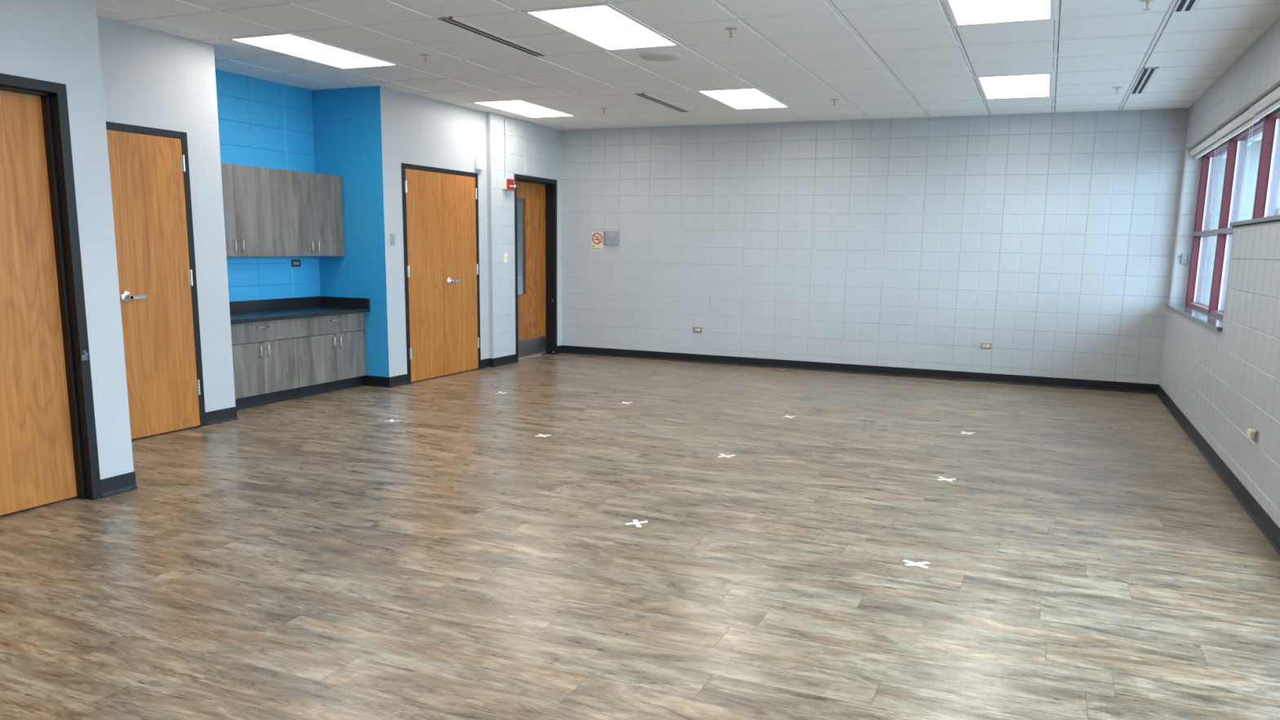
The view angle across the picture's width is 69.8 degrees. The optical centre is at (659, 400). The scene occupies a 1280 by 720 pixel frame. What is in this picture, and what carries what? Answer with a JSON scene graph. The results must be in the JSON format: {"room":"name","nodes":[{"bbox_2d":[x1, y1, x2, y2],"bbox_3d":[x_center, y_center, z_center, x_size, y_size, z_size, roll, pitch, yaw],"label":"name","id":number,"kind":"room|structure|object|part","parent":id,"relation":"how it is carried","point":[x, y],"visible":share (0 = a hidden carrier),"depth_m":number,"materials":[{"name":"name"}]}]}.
{"room":"community hall","nodes":[
{"label":"community hall","id":0,"kind":"room"},
{"bbox_2d":[0,0,133,479],"bbox_3d":[-4.628,-0.490,2.441,1.140,2.820,6.000,5,10,22],"label":"wall","id":1,"kind":"structure","parent":0,"point":[54,41],"depth_m":4.80,"materials":[{"name":"grey paint"}]},
{"bbox_2d":[0,73,102,515],"bbox_3d":[-3.313,-0.466,4.394,0.196,2.165,1.025,5,10,22],"label":"door","id":2,"kind":"structure","parent":1,"relation":"in","point":[49,449],"depth_m":4.70,"materials":[{"name":"brown wood"}]},
{"bbox_2d":[100,406,238,497],"bbox_3d":[-4.449,0.706,3.539,1.475,0.101,7.785,5,10,22],"label":"baseboard","id":3,"kind":"structure","parent":1,"relation":"attached to","point":[125,482],"depth_m":5.15,"materials":[{"name":"black rubber"}]},
{"bbox_2d":[97,16,489,412],"bbox_3d":[-3.420,-1.406,7.970,0.950,2.820,5.475,5,10,22],"label":"wall","id":4,"kind":"structure","parent":0,"point":[263,123],"depth_m":8.54,"materials":[{"name":"blue paint"}]},
{"bbox_2d":[106,121,206,439],"bbox_3d":[-3.609,-0.820,6.482,0.218,2.155,0.715,5,10,22],"label":"door","id":5,"kind":"structure","parent":4,"relation":"in","point":[149,167],"depth_m":6.48,"materials":[{"name":"brown wood"}]},
{"bbox_3d":[-3.612,-0.709,6.293,0.062,0.086,0.161,5,10,22],"label":"lever handle","id":6,"kind":"part","parent":5,"relation":"part of","materials":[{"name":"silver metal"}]},
{"bbox_2d":[221,163,274,256],"bbox_3d":[-3.694,-1.585,7.657,0.358,0.756,0.904,5,10,22],"label":"upper cabinet","id":7,"kind":"object","parent":4,"relation":"attached to","point":[246,189],"visible":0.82,"depth_m":7.77,"materials":[{"name":"grey laminate"}]},
{"bbox_3d":[-3.647,-1.545,7.423,0.019,0.755,0.501,5,10,22],"label":"door","id":8,"kind":"part","parent":7,"relation":"part of","materials":[{"name":"grey laminate"}]},
{"bbox_3d":[-3.546,-1.289,7.655,0.035,0.107,0.009,5,10,22],"label":"handle","id":9,"kind":"part","parent":7,"relation":"part of","materials":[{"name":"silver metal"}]},
{"bbox_2d":[291,259,300,266],"bbox_3d":[-3.469,-1.308,8.748,0.008,0.070,0.114,5,10,22],"label":"wall outlet","id":10,"kind":"object","parent":4,"relation":"attached to","point":[295,263],"visible":1,"depth_m":8.74,"materials":[{"name":"black plastic"}]},
{"bbox_2d":[270,168,344,256],"bbox_3d":[-3.349,-1.718,8.474,0.358,0.756,0.885,5,10,22],"label":"upper cabinet","id":11,"kind":"object","parent":4,"relation":"attached to","point":[307,207],"visible":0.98,"depth_m":8.39,"materials":[{"name":"grey laminate"}]},
{"bbox_3d":[-3.303,-1.677,8.236,0.019,0.755,0.474,5,10,22],"label":"door","id":12,"kind":"part","parent":11,"relation":"part of","materials":[{"name":"grey laminate"}]},
{"bbox_3d":[-3.132,-1.742,8.640,0.019,0.755,0.407,5,10,22],"label":"door","id":13,"kind":"part","parent":11,"relation":"part of","materials":[{"name":"grey laminate"}]},
{"bbox_2d":[390,233,395,245],"bbox_3d":[-2.552,-1.539,8.784,0.015,0.112,0.062,5,10,22],"label":"wall control","id":14,"kind":"object","parent":4,"relation":"attached to","point":[392,235],"visible":1,"depth_m":8.77,"materials":[{"name":"grey plastic"}]},
{"bbox_2d":[400,162,480,383],"bbox_3d":[-2.291,-1.322,9.598,0.218,2.150,1.295,5,10,22],"label":"door","id":15,"kind":"structure","parent":4,"relation":"in","point":[440,206],"depth_m":9.52,"materials":[{"name":"brown wood"}]},
{"bbox_3d":[-2.175,-1.260,9.690,0.062,0.086,0.161,5,10,22],"label":"lever handle","id":16,"kind":"part","parent":15,"relation":"part of","materials":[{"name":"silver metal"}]},
{"bbox_2d":[362,345,562,387],"bbox_3d":[-2.096,-0.432,10.494,0.385,0.101,3.395,5,10,22],"label":"baseboard","id":17,"kind":"structure","parent":4,"relation":"attached to","point":[368,380],"depth_m":9.08,"materials":[{"name":"black rubber"}]},
{"bbox_2d":[475,158,485,169],"bbox_3d":[-1.952,-2.568,9.981,0.054,0.110,0.123,5,10,22],"label":"fire alarm","id":18,"kind":"object","parent":4,"relation":"attached to","point":[480,164],"visible":1,"depth_m":9.94,"materials":[{"name":"white plastic"}]},
{"bbox_2d":[516,198,522,294],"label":"window","id":19,"kind":"structure","parent":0,"point":[518,200],"depth_m":13.13,"materials":[{"name":"clear glass"}]},
{"bbox_2d":[485,111,561,358],"bbox_3d":[-1.660,-1.896,11.044,0.200,2.820,1.625,5,10,22],"label":"wall","id":20,"kind":"structure","parent":0,"point":[533,149],"depth_m":10.58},
{"bbox_2d":[503,252,507,262],"bbox_3d":[-1.768,-1.644,10.548,0.016,0.115,0.085,5,10,22],"label":"light switch","id":21,"kind":"object","parent":20,"relation":"attached to","point":[505,254],"visible":1,"depth_m":10.54,"materials":[{"name":"beige plastic"}]},
{"bbox_2d":[504,115,506,178],"bbox_3d":[-1.737,-2.856,10.353,0.024,0.698,0.032,5,10,22],"label":"conduit","id":22,"kind":"object","parent":20,"relation":"attached to","point":[505,133],"visible":1,"depth_m":10.35,"materials":[{"name":"white metal"}]},
{"bbox_2d":[502,178,517,190],"bbox_3d":[-1.696,-2.456,10.440,0.098,0.119,0.178,5,10,22],"label":"fire alarm strobe","id":23,"kind":"object","parent":20,"relation":"attached to","point":[508,184],"visible":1,"depth_m":10.39,"materials":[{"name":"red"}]},
{"bbox_3d":[-1.690,-2.455,10.434,0.010,0.119,0.172,5,10,22],"label":"plate","id":24,"kind":"part","parent":23,"relation":"part of","materials":[{"name":"red plastic"}]},
{"bbox_2d":[514,173,557,362],"bbox_3d":[-1.593,-1.615,11.259,0.206,2.195,1.005,5,10,22],"label":"door","id":25,"kind":"structure","parent":20,"relation":"in","point":[536,308],"depth_m":11.46,"materials":[{"name":"brown wood"}]},
{"bbox_3d":[-1.698,-1.855,11.082,0.052,1.175,0.253,5,10,22],"label":"glass trim","id":26,"kind":"part","parent":25,"relation":"part of","materials":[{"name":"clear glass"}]},
{"bbox_3d":[-1.636,-0.664,11.431,0.003,0.202,0.875,5,10,22],"label":"kick plate","id":27,"kind":"part","parent":25,"relation":"part of","materials":[{"name":"silver metal"}]},
{"bbox_2d":[0,353,1279,719],"bbox_3d":[-1.887,0.526,5.172,10.200,0.001,13.685,5,10,22],"label":"floor","id":28,"kind":"structure","parent":0,"point":[321,556],"depth_m":4.15,"materials":[{"name":"plastic"}]},
{"bbox_2d":[231,318,298,409],"bbox_3d":[-3.627,-0.321,7.808,0.573,0.726,0.941,5,10,22],"label":"base cabinet","id":29,"kind":"object","parent":28,"relation":"on","point":[265,357],"visible":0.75,"depth_m":7.80,"materials":[{"name":"grey"}]},
{"bbox_3d":[-3.449,-0.245,7.615,0.019,0.442,0.390,5,10,22],"label":"door","id":30,"kind":"part","parent":29,"relation":"part of","materials":[{"name":"grey laminate"}]},
{"bbox_3d":[-3.368,-0.582,7.742,0.019,0.172,0.783,5,10,22],"label":"drawer","id":31,"kind":"part","parent":29,"relation":"part of","materials":[{"name":"grey laminate"}]},
{"bbox_3d":[-3.298,-0.303,7.973,0.019,0.442,0.390,5,10,22],"label":"door","id":32,"kind":"part","parent":29,"relation":"part of","materials":[{"name":"grey laminate"}]},
{"bbox_2d":[229,296,370,324],"bbox_3d":[-3.431,-0.808,8.135,0.608,0.130,1.837,5,10,22],"label":"countertop","id":33,"kind":"structure","parent":29,"relation":"on","point":[271,309],"depth_m":8.47,"materials":[{"name":"black laminate"}]},
{"bbox_2d":[294,312,366,398],"bbox_3d":[-3.273,-0.456,8.643,0.573,0.726,0.890,5,10,22],"label":"base cabinet","id":34,"kind":"object","parent":28,"relation":"on","point":[331,348],"visible":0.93,"depth_m":8.52,"materials":[{"name":"grey wood"}]},
{"bbox_3d":[-3.130,-0.368,8.370,0.019,0.442,0.476,5,10,22],"label":"door","id":35,"kind":"part","parent":34,"relation":"part of","materials":[{"name":"grey laminate"}]},
{"bbox_3d":[-3.048,-0.705,8.498,0.019,0.172,0.871,5,10,22],"label":"drawer","id":36,"kind":"part","parent":34,"relation":"part of","materials":[{"name":"grey laminate"}]},
{"bbox_3d":[-2.961,-0.432,8.768,0.019,0.442,0.392,5,10,22],"label":"door","id":37,"kind":"part","parent":34,"relation":"part of","materials":[{"name":"grey laminate"}]},
{"bbox_2d":[624,519,648,527],"bbox_3d":[-0.120,0.633,4.721,0.106,0.003,0.124,5,10,22],"label":"cross","id":38,"kind":"object","parent":28,"relation":"on","point":[636,522],"visible":1,"depth_m":4.73,"materials":[{"name":"white"}]},
{"bbox_2d":[718,453,734,457],"bbox_3d":[0.452,0.380,6.270,0.118,0.002,0.106,5,10,22],"label":"cross","id":39,"kind":"object","parent":28,"relation":"on","point":[722,455],"visible":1,"depth_m":6.27,"materials":[{"name":"white"}]},
{"bbox_2d":[902,560,929,568],"bbox_3d":[1.172,0.746,4.191,0.122,0.002,0.104,5,10,22],"label":"cross","id":40,"kind":"object","parent":28,"relation":"on","point":[910,563],"visible":1,"depth_m":4.19,"materials":[{"name":"white"}]},
{"bbox_2d":[937,476,955,481],"bbox_3d":[1.796,0.495,5.742,0.116,0.001,0.105,5,10,22],"label":"cross","id":41,"kind":"object","parent":28,"relation":"on","point":[944,478],"visible":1,"depth_m":5.74,"materials":[{"name":"white"}]},
{"bbox_2d":[960,431,974,435],"bbox_3d":[2.420,0.257,7.203,0.116,0.002,0.114,5,10,22],"label":"cross","id":42,"kind":"object","parent":28,"relation":"on","point":[962,431],"visible":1,"depth_m":7.20,"materials":[{"name":"white"}]},
{"bbox_2d":[96,0,1279,129],"bbox_3d":[-1.530,-2.399,5.157,10.400,0.156,14.500,5,10,22],"label":"ceiling","id":43,"kind":"structure","parent":0,"point":[881,59],"depth_m":6.69,"materials":[{"name":"tile"}]},
{"bbox_2d":[225,31,400,69],"bbox_3d":[-2.596,-2.659,6.979,0.590,0.030,1.199,5,10,22],"label":"recessed light","id":44,"kind":"object","parent":43,"relation":"in","point":[288,43],"visible":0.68,"depth_m":6.90,"materials":[{"name":"white plastic"}]},
{"bbox_2d":[419,53,431,62],"bbox_3d":[-1.788,-2.610,7.000,0.084,0.055,0.084,5,10,22],"label":"sprinkler head","id":45,"kind":"object","parent":43,"relation":"attached to","point":[425,55],"visible":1,"depth_m":6.99},
{"bbox_2d":[438,16,547,56],"bbox_3d":[-1.128,-2.520,6.380,0.108,0.012,1.219,5,10,22],"label":"ceiling vent","id":46,"kind":"object","parent":43,"relation":"in","point":[451,20],"visible":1,"depth_m":6.29,"materials":[{"name":"white metal"}]},
{"bbox_2d":[470,98,577,118],"bbox_3d":[-1.422,-3.109,9.756,0.590,0.030,1.199,5,10,22],"label":"recessed light","id":47,"kind":"object","parent":43,"relation":"in","point":[519,107],"visible":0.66,"depth_m":9.70,"materials":[{"name":"white plastic"}]},
{"bbox_2d":[521,2,681,50],"bbox_3d":[-0.347,-2.463,6.059,0.590,0.030,1.199,5,10,22],"label":"recessed light","id":48,"kind":"object","parent":43,"relation":"in","point":[605,26],"visible":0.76,"depth_m":5.97,"materials":[{"name":"white plastic"}]},
{"bbox_2d":[639,52,680,61],"bbox_3d":[0.005,-2.579,6.894,0.316,0.017,0.316,5,10,22],"label":"ceiling speaker","id":49,"kind":"object","parent":43,"relation":"attached to","point":[653,56],"visible":1,"depth_m":6.85,"materials":[{"name":"white plastic"}]},
{"bbox_2d":[634,93,690,111],"bbox_3d":[0.047,-2.970,9.157,0.108,0.012,1.219,5,10,22],"label":"ceiling vent","id":50,"kind":"object","parent":43,"relation":"in","point":[645,95],"visible":1,"depth_m":9.08,"materials":[{"name":"white metal"}]},
{"bbox_2d":[724,26,737,38],"bbox_3d":[0.466,-2.397,5.982,0.084,0.055,0.084,5,10,22],"label":"sprinkler head","id":51,"kind":"object","parent":43,"relation":"attached to","point":[731,28],"visible":1,"depth_m":5.97},
{"bbox_2d":[694,87,791,109],"bbox_3d":[0.828,-2.913,8.836,0.590,0.030,1.199,5,10,22],"label":"recessed light","id":52,"kind":"object","parent":43,"relation":"in","point":[748,98],"visible":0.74,"depth_m":8.77,"materials":[{"name":"white plastic"}]},
{"bbox_2d":[830,98,839,105],"bbox_3d":[1.668,-2.845,8.749,0.084,0.055,0.084,5,10,22],"label":"sprinkler head","id":53,"kind":"object","parent":43,"relation":"attached to","point":[833,100],"visible":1,"depth_m":8.74},
{"bbox_2d":[942,0,1055,26],"bbox_3d":[1.903,-2.266,5.140,0.590,0.030,1.199,5,10,22],"label":"recessed light","id":54,"kind":"object","parent":43,"relation":"in","point":[961,12],"visible":1,"depth_m":5.41,"materials":[{"name":"white plastic"}]},
{"bbox_2d":[974,72,1053,99],"bbox_3d":[3.078,-2.716,7.916,0.590,0.030,1.199,5,10,22],"label":"recessed light","id":55,"kind":"object","parent":43,"relation":"in","point":[1041,84],"visible":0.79,"depth_m":7.84,"materials":[{"name":"white plastic"}]},
{"bbox_2d":[1111,86,1122,94],"bbox_3d":[3.918,-2.652,7.851,0.084,0.055,0.084,5,10,22],"label":"sprinkler head","id":56,"kind":"object","parent":43,"relation":"attached to","point":[1115,87],"visible":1,"depth_m":7.84},
{"bbox_2d":[1129,66,1159,93],"bbox_3d":[3.984,-2.626,7.547,0.108,0.012,1.219,5,10,22],"label":"ceiling vent","id":57,"kind":"object","parent":43,"relation":"in","point":[1146,75],"visible":1,"depth_m":7.47,"materials":[{"name":"white metal"}]},
{"bbox_2d":[1139,0,1155,10],"bbox_3d":[2.726,-2.211,5.122,0.084,0.055,0.084,5,10,22],"label":"sprinkler head","id":58,"kind":"object","parent":43,"relation":"attached to","point":[1147,2],"visible":1,"depth_m":5.12},
{"bbox_2d":[1173,0,1199,12],"bbox_3d":[2.809,-2.176,4.771,0.108,0.012,1.219,5,10,22],"label":"ceiling vent","id":59,"kind":"object","parent":43,"relation":"in","point":[1181,5],"visible":1,"depth_m":5.20,"materials":[{"name":"white metal"}]},
{"bbox_2d":[561,107,1218,384],"bbox_3d":[2.017,-1.741,10.515,7.409,2.820,0.200,5,10,22],"label":"wall","id":60,"kind":"structure","parent":0,"point":[1047,239],"depth_m":10.19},
{"bbox_2d":[591,231,603,250],"bbox_3d":[-0.788,-2.001,11.547,0.164,0.234,0.005,5,10,22],"label":"no smoking sign","id":61,"kind":"object","parent":60,"relation":"attached to","point":[597,237],"visible":1,"depth_m":11.54,"materials":[{"name":"beige"}]},
{"bbox_2d":[606,235,614,239],"bbox_3d":[-0.611,-2.030,11.451,0.097,0.060,0.033,5,10,22],"label":"thermostat","id":62,"kind":"object","parent":60,"relation":"attached to","point":[608,237],"visible":1,"depth_m":11.44,"materials":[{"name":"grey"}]},
{"bbox_2d":[604,231,619,245],"bbox_3d":[-0.609,-2.019,11.425,0.200,0.176,0.083,5,10,22],"label":"guard","id":63,"kind":"object","parent":60,"relation":"attached to","point":[606,232],"visible":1,"depth_m":11.45,"materials":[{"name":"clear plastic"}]},
{"bbox_2d":[693,326,702,333],"bbox_3d":[0.464,-0.860,11.200,0.114,0.070,0.008,5,10,22],"label":"wall outlet","id":64,"kind":"object","parent":60,"relation":"attached to","point":[698,330],"visible":1,"depth_m":11.20,"materials":[{"name":"grey plastic"}]},
{"bbox_2d":[561,345,1158,394],"bbox_3d":[1.906,-0.389,10.664,6.909,0.101,0.015,5,10,22],"label":"baseboard","id":65,"kind":"structure","parent":60,"relation":"attached to","point":[1140,388],"depth_m":10.43,"materials":[{"name":"black rubber"}]},
{"bbox_2d":[980,342,991,349],"bbox_3d":[3.540,-0.592,9.943,0.114,0.070,0.008,5,10,22],"label":"wall outlet","id":66,"kind":"object","parent":60,"relation":"attached to","point":[983,344],"visible":1,"depth_m":9.94,"materials":[{"name":"grey plastic"}]},
{"bbox_2d":[1159,16,1279,528],"bbox_3d":[2.774,-0.497,3.261,0.260,2.820,13.200,5,10,22],"label":"wall","id":67,"kind":"structure","parent":0,"point":[1226,383],"depth_m":5.98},
{"bbox_2d":[1181,254,1187,263],"bbox_3d":[5.149,-1.387,8.998,0.048,0.090,0.034,5,10,22],"label":"switch","id":68,"kind":"object","parent":67,"relation":"attached to","point":[1184,258],"visible":1,"depth_m":8.99,"materials":[{"name":"grey plastic"}]},
{"bbox_2d":[1156,384,1279,555],"bbox_3d":[2.584,0.847,3.449,0.015,0.101,13.000,5,10,22],"label":"baseboard","id":69,"kind":"structure","parent":67,"relation":"attached to","point":[1269,529],"depth_m":5.67,"materials":[{"name":"black rubber"}]},
{"bbox_2d":[1164,106,1279,331],"bbox_3d":[3.358,-0.591,4.711,0.290,2.309,9.520,5,10,22],"label":"window","id":70,"kind":"structure","parent":67,"relation":"in","point":[1211,315],"depth_m":7.56,"materials":[{"name":"red metal"}]},
{"bbox_3d":[4.550,-0.714,7.717,0.201,0.028,3.090,5,10,22],"label":"sill","id":71,"kind":"part","parent":70,"relation":"part of","materials":[{"name":"grey stone"}]},
{"bbox_3d":[4.670,-0.731,7.663,0.111,0.033,3.030,5,10,22],"label":"rail","id":72,"kind":"part","parent":70,"relation":"part of","materials":[{"name":"red metal"}]},
{"bbox_2d":[1190,130,1222,210],"bbox_3d":[4.869,-1.988,8.228,0.074,0.674,1.442,5,10,22],"label":"roller shade","id":73,"kind":"object","parent":70,"relation":"attached to","point":[1211,143],"visible":0.73,"depth_m":8.06,"materials":[{"name":"white fabric"}]},
{"bbox_3d":[4.581,-1.874,7.579,0.023,0.655,0.002,5,10,22],"label":"bead chain","id":74,"kind":"part","parent":73,"relation":"part of","materials":[{"name":"white plastic"}]},
{"bbox_2d":[1214,109,1259,204],"bbox_3d":[4.319,-1.778,6.928,0.074,0.674,1.387,5,10,22],"label":"roller shade","id":75,"kind":"object","parent":70,"relation":"attached to","point":[1244,121],"visible":0.84,"depth_m":6.76,"materials":[{"name":"white fabric"}]},
{"bbox_3d":[4.042,-1.667,6.303,0.023,0.655,0.002,5,10,22],"label":"bead chain","id":76,"kind":"part","parent":75,"relation":"part of","materials":[{"name":"white plastic"}]},
{"bbox_3d":[3.454,-1.675,4.479,0.105,0.090,9.490,5,10,22],"label":"head rail","id":77,"kind":"part","parent":70,"relation":"part of","materials":[{"name":"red metal"}]},
{"bbox_2d":[1248,86,1279,119],"bbox_3d":[3.781,-1.573,5.665,0.074,0.674,1.362,5,10,22],"label":"roller shade","id":78,"kind":"object","parent":70,"relation":"attached to","point":[1270,102],"visible":1,"depth_m":5.85,"materials":[{"name":"white fabric"}]},
{"bbox_2d":[1252,427,1258,443],"bbox_3d":[3.326,0.198,5.116,0.008,0.070,0.114,5,10,22],"label":"wall outlet","id":79,"kind":"object","parent":67,"relation":"attached to","point":[1255,440],"visible":0.72,"depth_m":5.08,"materials":[{"name":"grey plastic"}]},
{"bbox_2d":[1246,428,1256,438],"bbox_3d":[3.299,0.186,5.109,0.036,0.050,0.060,5,10,22],"label":"plug","id":80,"kind":"object","parent":79,"relation":"attached to","point":[1251,433],"visible":1,"depth_m":5.09,"materials":[{"name":"beige plastic"}]},
{"label":"outside","id":81,"kind":"structure","parent":0,"visible":0},
{"bbox_3d":[39.349,-1.357,22.122,52.800,0.200,130.000,5,10,22],"label":"ground","id":82,"kind":"structure","parent":81,"visible":0},
{"bbox_2d":[1201,131,1279,305],"bbox_3d":[30.765,-4.332,23.954,32.500,4.750,14.400,5,10,22],"label":"neighbouring building","id":83,"kind":"structure","parent":82,"relation":"on","point":[1245,211],"depth_m":23.32,"materials":[{"name":"white"}]}
]}

